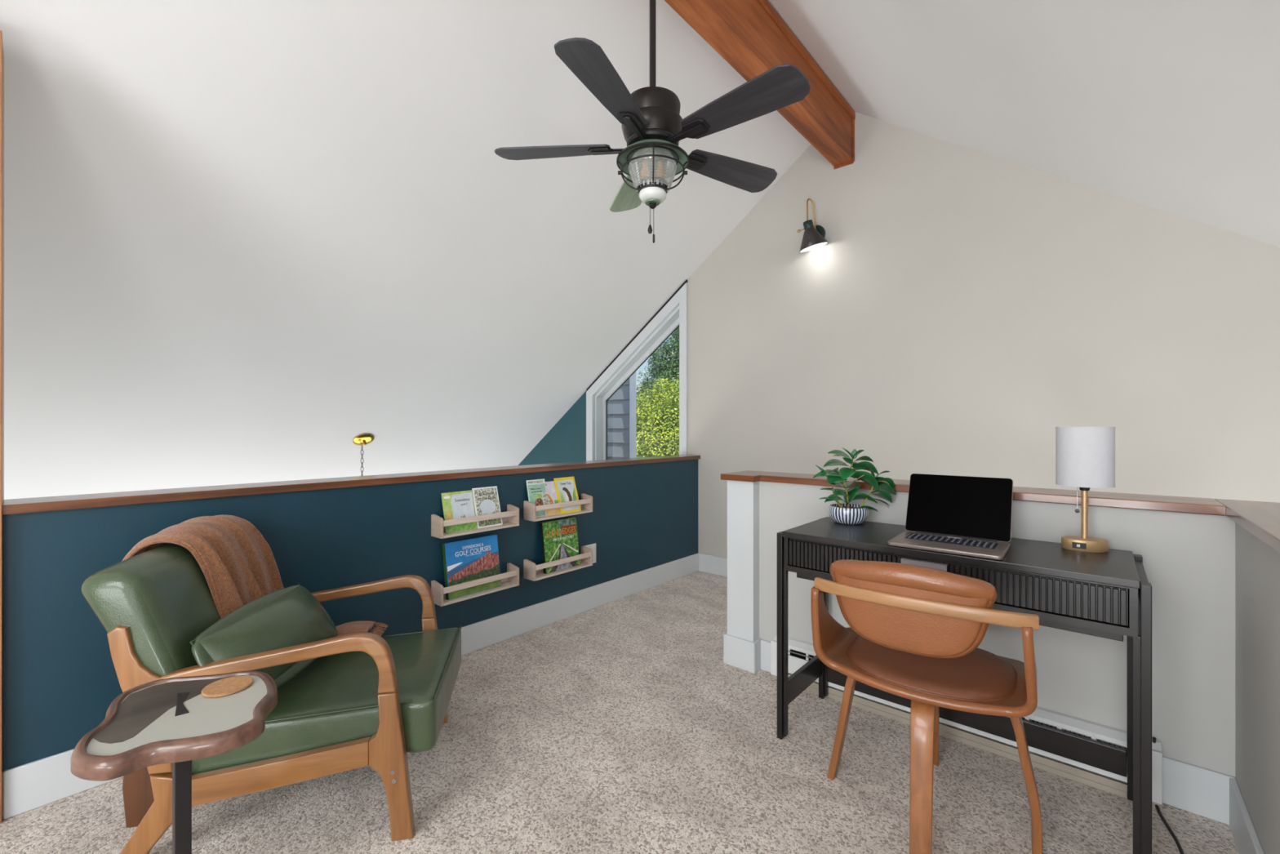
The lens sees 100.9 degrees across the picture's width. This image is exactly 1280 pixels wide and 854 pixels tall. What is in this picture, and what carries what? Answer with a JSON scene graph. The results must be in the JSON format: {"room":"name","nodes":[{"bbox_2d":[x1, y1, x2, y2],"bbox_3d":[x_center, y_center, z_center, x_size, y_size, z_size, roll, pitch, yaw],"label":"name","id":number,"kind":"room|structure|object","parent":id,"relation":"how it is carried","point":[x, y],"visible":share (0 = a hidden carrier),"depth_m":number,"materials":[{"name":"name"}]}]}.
{"room":"home office","nodes":[
{"label":"home office","id":0,"kind":"room"},
{"bbox_2d":[2,459,697,771],"bbox_3d":[-0.759,2.015,2.986,0.115,3.509,3.630,0,0,41],"label":"wall","id":1,"kind":"structure","parent":0,"point":[60,682],"depth_m":2.23,"materials":[{"name":"teal paint"}]},
{"bbox_2d":[2,552,699,819],"bbox_3d":[-0.709,1.099,2.945,0.014,0.143,3.628,0,0,41],"label":"baseboard","id":2,"kind":"structure","parent":1,"relation":"attached to","point":[26,787],"depth_m":2.85,"materials":[{"name":"white paint"}]},
{"bbox_2d":[2,454,700,515],"bbox_3d":[-0.769,0.246,2.995,0.187,0.030,3.630,0,0,41],"label":"trim","id":3,"kind":"structure","parent":1,"relation":"on","point":[23,505],"depth_m":2.11,"materials":[{"name":"brown wood"}]},
{"bbox_2d":[431,562,519,606],"bbox_3d":[-0.840,0.805,2.731,0.097,0.108,0.452,0,0,41],"label":"ledge","id":4,"kind":"object","parent":1,"relation":"attached to","point":[509,579],"visible":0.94,"depth_m":2.67,"materials":[{"name":"brown wood"}]},
{"bbox_2d":[441,534,501,599],"bbox_3d":[-0.861,0.714,2.720,0.066,0.273,0.301,0,0,41],"label":"book","id":5,"kind":"object","parent":4,"relation":"on","point":[468,560],"visible":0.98,"depth_m":2.70,"materials":[{"name":"paper"}]},
{"bbox_2d":[447,562,462,571],"bbox_3d":[-0.920,0.697,2.636,0.001,0.032,0.086,-11,-7,40],"label":"print","id":6,"kind":"object","parent":5,"relation":"attached to","point":[450,567],"depth_m":2.62},
{"bbox_2d":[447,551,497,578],"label":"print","id":7,"kind":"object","parent":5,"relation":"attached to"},
{"bbox_2d":[448,550,499,582],"bbox_3d":[-0.849,0.713,2.714,0.001,0.130,0.292,-11,-7,41],"label":"print","id":8,"kind":"object","parent":5,"relation":"attached to","point":[490,560],"depth_m":2.74},
{"bbox_2d":[448,563,500,586],"bbox_3d":[-0.845,0.761,2.708,0.001,0.063,0.296,-11,-7,41],"label":"print","id":9,"kind":"object","parent":5,"relation":"attached to","point":[495,570],"depth_m":2.73},
{"bbox_2d":[448,577,501,599],"bbox_3d":[-0.840,0.811,2.703,0.001,0.068,0.296,-11,-7,41],"label":"print","id":10,"kind":"object","parent":5,"relation":"attached to","point":[479,588],"depth_m":2.69},
{"bbox_2d":[431,504,519,538],"bbox_3d":[-0.840,0.481,2.731,0.097,0.108,0.452,0,0,41],"label":"ledge","id":11,"kind":"object","parent":1,"relation":"attached to","point":[510,518],"visible":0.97,"depth_m":2.67,"materials":[{"name":"brown wood"}]},
{"bbox_2d":[440,489,476,533],"bbox_3d":[-0.913,0.426,2.675,0.054,0.195,0.169,0,0,41],"label":"book","id":12,"kind":"object","parent":11,"relation":"on","point":[455,504],"visible":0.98,"depth_m":2.67,"materials":[{"name":"paper"}]},
{"bbox_2d":[446,510,451,519],"bbox_3d":[-0.947,0.450,2.622,0.001,0.074,0.023,-19,-12,40],"label":"print","id":13,"kind":"object","parent":12,"relation":"attached to","point":[448,515],"depth_m":2.62},
{"bbox_2d":[471,485,502,528],"bbox_3d":[-0.806,0.422,2.795,0.059,0.204,0.149,0,0,41],"label":"book","id":14,"kind":"object","parent":11,"relation":"on","point":[486,500],"visible":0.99,"depth_m":2.79,"materials":[{"name":"paper"}]},
{"bbox_2d":[523,546,592,581],"bbox_3d":[-0.478,0.805,3.146,0.097,0.108,0.452,0,0,41],"label":"ledge","id":15,"kind":"object","parent":1,"relation":"attached to","point":[531,571],"visible":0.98,"depth_m":3.07,"materials":[{"name":"brown wood"}]},
{"bbox_2d":[539,516,580,573],"bbox_3d":[-0.476,0.703,3.165,0.062,0.293,0.263,0,0,41],"label":"book","id":16,"kind":"object","parent":15,"relation":"on","point":[559,538],"visible":1,"depth_m":3.15,"materials":[{"name":"green paper"}]},
{"bbox_2d":[549,543,560,561],"bbox_3d":[-0.503,0.749,3.107,0.001,0.107,0.113,-9,-6,41],"label":"print","id":17,"kind":"object","parent":16,"relation":"attached to","point":[560,544],"depth_m":3.11},
{"bbox_2d":[549,543,577,572],"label":"print","id":18,"kind":"object","parent":16,"relation":"attached to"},
{"bbox_2d":[555,543,572,570],"bbox_3d":[-0.458,0.771,3.155,0.001,0.148,0.130,-10,-6,41],"label":"print","id":19,"kind":"object","parent":16,"relation":"attached to","point":[563,555],"depth_m":3.16},
{"bbox_2d":[563,542,577,552],"bbox_3d":[-0.419,0.732,3.207,0.001,0.074,0.118,-9,-6,41],"label":"print","id":20,"kind":"object","parent":16,"relation":"attached to","point":[563,543],"depth_m":3.21},
{"bbox_2d":[523,493,592,521],"bbox_3d":[-0.478,0.473,3.146,0.097,0.108,0.452,0,0,41],"label":"ledge","id":21,"kind":"object","parent":1,"relation":"attached to","point":[585,501],"visible":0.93,"depth_m":3.07,"materials":[{"name":"brown wood"}]},
{"bbox_2d":[525,478,546,517],"bbox_3d":[-0.589,0.410,3.050,0.051,0.211,0.131,0,0,41],"label":"book","id":22,"kind":"object","parent":21,"relation":"on","point":[535,487],"visible":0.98,"depth_m":3.04,"materials":[{"name":"paper"}]},
{"bbox_2d":[533,493,542,497],"bbox_3d":[-0.586,0.399,3.054,0.001,0.025,0.070,-17,-11,40],"label":"print","id":23,"kind":"object","parent":22,"relation":"attached to","point":[539,495],"depth_m":3.05},
{"bbox_2d":[535,497,542,506],"bbox_3d":[-0.577,0.439,3.051,0.001,0.058,0.073,-17,-11,40],"label":"print","id":24,"kind":"object","parent":22,"relation":"attached to","point":[539,501],"depth_m":3.05},
{"bbox_2d":[541,480,560,515],"bbox_3d":[-0.526,0.420,3.114,0.063,0.192,0.121,0,0,41],"label":"book","id":25,"kind":"object","parent":21,"relation":"on","point":[550,496],"visible":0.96,"depth_m":3.11,"materials":[{"name":"paper"}]},
{"bbox_2d":[542,492,551,504],"bbox_3d":[-0.541,0.428,3.088,0.001,0.100,0.051,-22,-14,39],"label":"print","id":26,"kind":"object","parent":25,"relation":"attached to","point":[546,500],"depth_m":3.09},
{"bbox_2d":[546,493,553,509],"bbox_3d":[-0.524,0.435,3.105,0.001,0.095,0.043,-22,-15,39],"label":"print","id":27,"kind":"object","parent":25,"relation":"attached to","point":[548,496],"depth_m":3.11},
{"bbox_2d":[545,507,560,515],"bbox_3d":[-0.506,0.494,3.098,0.001,0.038,0.116,-22,-14,39],"label":"print","id":28,"kind":"object","parent":25,"relation":"attached to","point":[554,511],"depth_m":3.09},
{"bbox_2d":[553,476,581,514],"bbox_3d":[-0.440,0.411,3.206,0.072,0.209,0.159,0,0,41],"label":"book","id":29,"kind":"object","parent":21,"relation":"on","point":[566,487],"visible":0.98,"depth_m":3.20,"materials":[{"name":"paper"}]},
{"bbox_2d":[559,490,564,502],"bbox_3d":[-0.464,0.424,3.167,0.001,0.090,0.034,-24,-15,39],"label":"print","id":30,"kind":"object","parent":29,"relation":"attached to","point":[562,496],"depth_m":3.17},
{"bbox_2d":[564,492,568,501],"bbox_3d":[-0.439,0.429,3.193,0.001,0.080,0.022,-23,-15,39],"label":"print","id":31,"kind":"object","parent":29,"relation":"attached to","point":[566,496],"depth_m":3.19},
{"bbox_2d":[562,487,572,501],"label":"print","id":32,"kind":"object","parent":29,"relation":"attached to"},
{"bbox_2d":[573,487,577,500],"bbox_3d":[-0.406,0.419,3.236,0.001,0.100,0.037,-24,-15,39],"label":"print","id":33,"kind":"object","parent":29,"relation":"attached to","point":[574,491],"depth_m":3.24},
{"bbox_2d":[584,542,595,563],"bbox_3d":[-0.323,0.818,3.392,0.010,0.125,0.115,0,0,41],"label":"wall plate","id":34,"kind":"object","parent":1,"relation":"attached to","point":[593,546],"visible":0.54,"depth_m":3.42,"materials":[{"name":"white plastic"}]},
{"bbox_2d":[0,0,810,499],"bbox_3d":[-2.821,-0.549,2.467,4.905,3.773,7.420,0,0,41],"label":"ceiling","id":35,"kind":"structure","parent":0,"point":[245,241],"depth_m":2.69,"materials":[{"name":"paint"}]},
{"bbox_2d":[352,433,374,475],"bbox_3d":[-2.233,0.603,4.249,0.320,1.105,0.320,0,0,41],"label":"pendant fixture","id":36,"kind":"object","parent":35,"relation":"hanging from","point":[362,439],"visible":0.27,"depth_m":4.21,"materials":[{"name":"gold metal"}]},
{"bbox_2d":[0,570,1238,853],"bbox_3d":[0.189,1.310,-0.118,5.560,0.280,7.070,0,0,41],"label":"floor","id":37,"kind":"structure","parent":0,"point":[622,726],"depth_m":1.72,"materials":[{"name":"carpet"}]},
{"bbox_2d":[71,671,277,853],"bbox_3d":[-0.983,0.884,1.137,0.341,0.571,0.364,0,0,-24],"label":"side table","id":38,"kind":"object","parent":37,"relation":"on","point":[170,720],"visible":0.98,"depth_m":1.09,"materials":[{"name":"brown wood"}]},
{"bbox_2d":[201,675,253,697],"bbox_3d":[-0.957,0.601,1.227,0.095,0.006,0.095,0,0,41],"label":"coaster","id":39,"kind":"object","parent":38,"relation":"on","point":[231,685],"visible":1,"depth_m":1.22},
{"bbox_2d":[80,542,462,853],"bbox_3d":[-1.089,0.767,1.734,0.901,0.807,0.634,0,0,-11],"label":"armchair","id":40,"kind":"object","parent":37,"relation":"on","point":[372,700],"visible":0.64,"depth_m":1.49,"materials":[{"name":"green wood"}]},
{"bbox_2d":[80,542,221,675],"bbox_3d":[-1.377,0.599,1.669,0.287,0.472,0.589,0,0,-11],"label":"cushion","id":41,"kind":"object","parent":40,"relation":"on","point":[150,605],"depth_m":1.41,"materials":[{"name":"green leather"}]},
{"bbox_2d":[122,514,388,635],"bbox_3d":[-1.274,0.540,1.807,0.710,0.475,0.341,0,0,-17],"label":"throw blanket","id":42,"kind":"object","parent":40,"relation":"on","point":[239,567],"visible":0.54,"depth_m":1.73,"materials":[{"name":"fabric"}]},
{"bbox_2d":[190,583,337,688],"bbox_3d":[-1.132,0.655,1.639,0.175,0.226,0.469,0,0,4],"label":"lumbar pillow","id":43,"kind":"object","parent":40,"relation":"on","point":[291,615],"visible":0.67,"depth_m":1.58,"materials":[{"name":"green leather"}]},
{"bbox_2d":[191,626,461,774],"bbox_3d":[-0.966,0.883,1.759,0.651,0.192,0.586,0,0,-11],"label":"seat cushion","id":44,"kind":"object","parent":40,"relation":"on","point":[332,703],"depth_m":1.54,"materials":[{"name":"green leather"}]},
{"bbox_2d":[810,559,1042,853],"bbox_3d":[0.857,0.763,1.599,0.596,0.813,0.636,0,0,37],"label":"desk chair","id":45,"kind":"object","parent":37,"relation":"on","point":[914,633],"visible":1,"depth_m":1.41,"materials":[{"name":"brown leather"}]},
{"bbox_2d":[777,516,1151,853],"bbox_3d":[1.036,0.780,1.815,1.017,0.780,0.442,0,0,41],"label":"desk","id":46,"kind":"object","parent":37,"relation":"on","point":[1108,594],"visible":0.82,"depth_m":1.60,"materials":[{"name":"black wood"}]},
{"bbox_2d":[813,447,895,524],"bbox_3d":[0.875,0.236,2.158,0.323,0.307,0.152,0,0,-2],"label":"potted plant","id":47,"kind":"object","parent":46,"relation":"on","point":[843,513],"visible":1,"depth_m":2.14,"materials":[{"name":"green plant"}]},
{"bbox_2d":[887,473,1013,559],"bbox_3d":[1.036,0.281,1.762,0.316,0.214,0.322,0,0,40],"label":"laptop","id":48,"kind":"object","parent":46,"relation":"on","point":[963,515],"visible":1,"depth_m":1.82,"materials":[{"name":"grey metal"}]},
{"bbox_2d":[1055,426,1115,552],"bbox_3d":[1.418,0.195,1.686,0.146,0.390,0.146,0,0,21],"label":"table lamp","id":49,"kind":"object","parent":46,"relation":"on","point":[1085,456],"visible":1,"depth_m":1.64,"materials":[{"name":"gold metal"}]},
{"bbox_2d":[1071,542,1086,549],"bbox_3d":[1.379,0.372,1.660,0.034,0.018,0.005,0,0,41],"label":"socket","id":50,"kind":"object","parent":49,"relation":"attached to","point":[1075,545],"depth_m":1.66,"materials":[{"name":"metal"}]},
{"bbox_2d":[1079,487,1089,490],"bbox_3d":[1.418,0.190,1.686,0.048,0.029,0.048,0,0,21],"label":"socket","id":51,"kind":"object","parent":49,"relation":"attached to","point":[1081,488],"depth_m":1.68,"materials":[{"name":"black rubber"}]},
{"bbox_2d":[1152,737,1184,853],"bbox_3d":[1.431,1.070,1.409,0.044,0.201,0.605,0,0,39],"label":"power cord","id":52,"kind":"object","parent":37,"relation":"on","point":[1158,811],"visible":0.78,"depth_m":1.53,"materials":[{"name":"black rubber"}]},
{"bbox_2d":[727,480,759,641],"bbox_3d":[0.562,0.716,2.661,0.145,0.909,0.228,0,0,41],"label":"wall pillar","id":53,"kind":"structure","parent":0,"point":[743,497],"depth_m":2.57,"materials":[{"name":"white paint"}]},
{"bbox_2d":[723,631,761,673],"bbox_3d":[0.557,1.099,2.655,0.173,0.143,0.242,0,0,41],"label":"baseboard","id":54,"kind":"structure","parent":53,"relation":"attached to","point":[738,652],"depth_m":2.55,"materials":[{"name":"white paint"}]},
{"bbox_2d":[518,111,1279,558],"bbox_3d":[1.223,0.868,3.767,9.300,6.205,0.150,0,0,41],"label":"wall","id":55,"kind":"structure","parent":0,"point":[961,306],"depth_m":3.07,"materials":[{"name":"grey paint"}]},
{"bbox_2d":[698,553,727,577],"bbox_3d":[2.542,1.099,2.511,5.461,0.143,0.014,0,0,41],"label":"baseboard","id":56,"kind":"structure","parent":55,"relation":"attached to","point":[708,563],"depth_m":4.21,"materials":[{"name":"white paint"}]},
{"bbox_2d":[796,198,827,252],"bbox_3d":[1.180,-1.374,3.592,0.189,0.359,0.185,0,0,41],"label":"wall sconce","id":57,"kind":"object","parent":55,"relation":"attached to","point":[814,235],"visible":1,"depth_m":3.56,"materials":[{"name":"black metal"}]},
{"bbox_2d":[759,480,1235,777],"bbox_3d":[1.214,0.716,2.119,1.550,0.909,0.150,0,0,41],"label":"wall","id":58,"kind":"structure","parent":0,"point":[1188,559],"depth_m":1.70,"materials":[{"name":"paint"}]},
{"bbox_2d":[760,639,770,672],"bbox_3d":[0.615,1.099,2.531,0.078,0.143,0.014,0,0,41],"label":"baseboard","id":59,"kind":"structure","parent":58,"relation":"attached to","point":[765,645],"depth_m":2.53,"materials":[{"name":"white paint"}]},
{"bbox_2d":[770,634,1162,809],"bbox_3d":[1.119,1.076,2.059,1.300,0.188,0.063,0,0,41],"label":"baseboard heater","id":60,"kind":"object","parent":58,"relation":"attached to","point":[800,652],"visible":0.23,"depth_m":1.82,"materials":[{"name":"white metal"}]},
{"bbox_2d":[788,647,1127,751],"bbox_3d":[1.107,1.020,2.045,1.200,0.032,0.014,0,0,41],"label":"grille","id":61,"kind":"object","parent":60,"relation":"attached to","point":[1095,733],"depth_m":1.78,"materials":[{"name":"white metal"}]},
{"bbox_2d":[720,470,1226,515],"bbox_3d":[1.128,0.246,2.165,1.696,0.030,0.272,0,0,41],"label":"trim","id":62,"kind":"structure","parent":58,"relation":"on","point":[1210,506],"depth_m":1.80,"materials":[{"name":"brown wood"}]},
{"bbox_2d":[1162,755,1235,825],"bbox_3d":[1.685,1.099,1.600,0.157,0.143,0.014,0,0,41],"label":"baseboard","id":63,"kind":"structure","parent":58,"relation":"attached to","point":[1196,789],"depth_m":1.60,"materials":[{"name":"white paint"}]},
{"bbox_2d":[767,0,1279,247],"bbox_3d":[0.725,-0.676,-0.618,4.495,3.518,7.420,0,0,41],"label":"ceiling","id":64,"kind":"structure","parent":0,"point":[1173,106],"depth_m":2.02,"materials":[{"name":"paint"}]},
{"bbox_2d":[664,0,855,168],"bbox_3d":[-0.917,-1.938,0.910,0.139,0.384,6.970,0,0,41],"label":"ceiling beam","id":65,"kind":"structure","parent":64,"relation":"attached to","point":[750,36],"depth_m":2.66,"materials":[{"name":"brown wood"}]},
{"bbox_2d":[494,0,810,243],"bbox_3d":[0.086,-1.232,2.001,1.136,1.055,1.186,0,0,41],"label":"ceiling fan","id":66,"kind":"object","parent":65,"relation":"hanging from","point":[653,127],"visible":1,"depth_m":1.93,"materials":[{"name":"black metal"}]},
{"bbox_2d":[628,146,676,193],"bbox_3d":[0.049,-0.977,2.031,0.186,0.131,0.186,0,0,41],"label":"lampshade","id":67,"kind":"object","parent":66,"relation":"on","point":[652,167],"depth_m":2.02,"materials":[{"name":"clear glass"}]},
{"bbox_2d":[1235,522,1279,853],"bbox_3d":[-0.022,0.716,-0.597,0.150,0.909,5.870,0,0,41],"label":"wall","id":68,"kind":"structure","parent":0,"point":[1257,564],"depth_m":1.33,"materials":[{"name":"paint"}]},
{"bbox_2d":[1229,777,1264,853],"bbox_3d":[-0.138,1.099,-0.605,0.014,0.143,5.706,0,0,41],"label":"baseboard","id":69,"kind":"structure","parent":68,"relation":"attached to","point":[1246,840],"depth_m":1.43,"materials":[{"name":"white paint"}]},
{"bbox_2d":[1214,498,1279,553],"bbox_3d":[0.002,0.246,-0.591,0.222,0.030,5.910,0,0,41],"label":"trim","id":70,"kind":"structure","parent":68,"relation":"on","point":[1261,519],"depth_m":1.38,"materials":[{"name":"brown wood"}]},
{"bbox_3d":[-0.011,2.420,4.840,1.204,3.100,0.150,0,0,41],"label":"wall","id":71,"kind":"structure","parent":0,"visible":0},
{"bbox_2d":[586,280,687,461],"bbox_3d":[-0.017,-0.174,4.833,1.204,2.089,0.166,0,0,41],"label":"window","id":72,"kind":"structure","parent":71,"relation":"in","point":[596,405],"depth_m":4.78,"materials":[{"name":"white paint"}]},
{"bbox_3d":[-3.106,1.290,0.303,0.095,4.960,3.380,0,0,41],"label":"wall","id":73,"kind":"structure","parent":0,"visible":0},
{"bbox_2d":[0,30,4,823],"bbox_3d":[-1.980,0.000,1.578,0.170,2.340,0.102,0,0,41],"label":"trim","id":74,"kind":"structure","parent":73,"relation":"attached to","point":[2,54],"depth_m":1.56,"materials":[{"name":"brown wood"}]},
{"label":"outside","id":75,"kind":"structure","parent":0,"visible":0},
{"bbox_3d":[17.188,4.270,27.375,70.000,0.200,56.130,0,0,41],"label":"ground","id":76,"kind":"structure","parent":75,"visible":0},
{"bbox_2d":[598,353,635,459],"bbox_3d":[-0.694,0.870,6.774,2.060,6.600,0.390,0,0,41],"label":"exterior siding","id":77,"kind":"object","parent":76,"relation":"on","point":[621,406],"visible":0.11,"depth_m":6.14,"materials":[{"name":"white wood"}]},
{"bbox_2d":[635,375,679,457],"bbox_3d":[0.581,1.481,11.752,4.624,5.398,2.671,0,0,45],"label":"hedge","id":78,"kind":"object","parent":76,"relation":"on","point":[662,424],"visible":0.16,"depth_m":11.33,"materials":[{"name":"green plant"}]},
{"bbox_2d":[635,326,679,455],"bbox_3d":[1.127,0.382,15.555,4.024,7.590,2.650,0,0,27],"label":"tree","id":79,"kind":"object","parent":76,"relation":"on","point":[670,368],"visible":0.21,"depth_m":15.21,"materials":[{"name":"green plant"}]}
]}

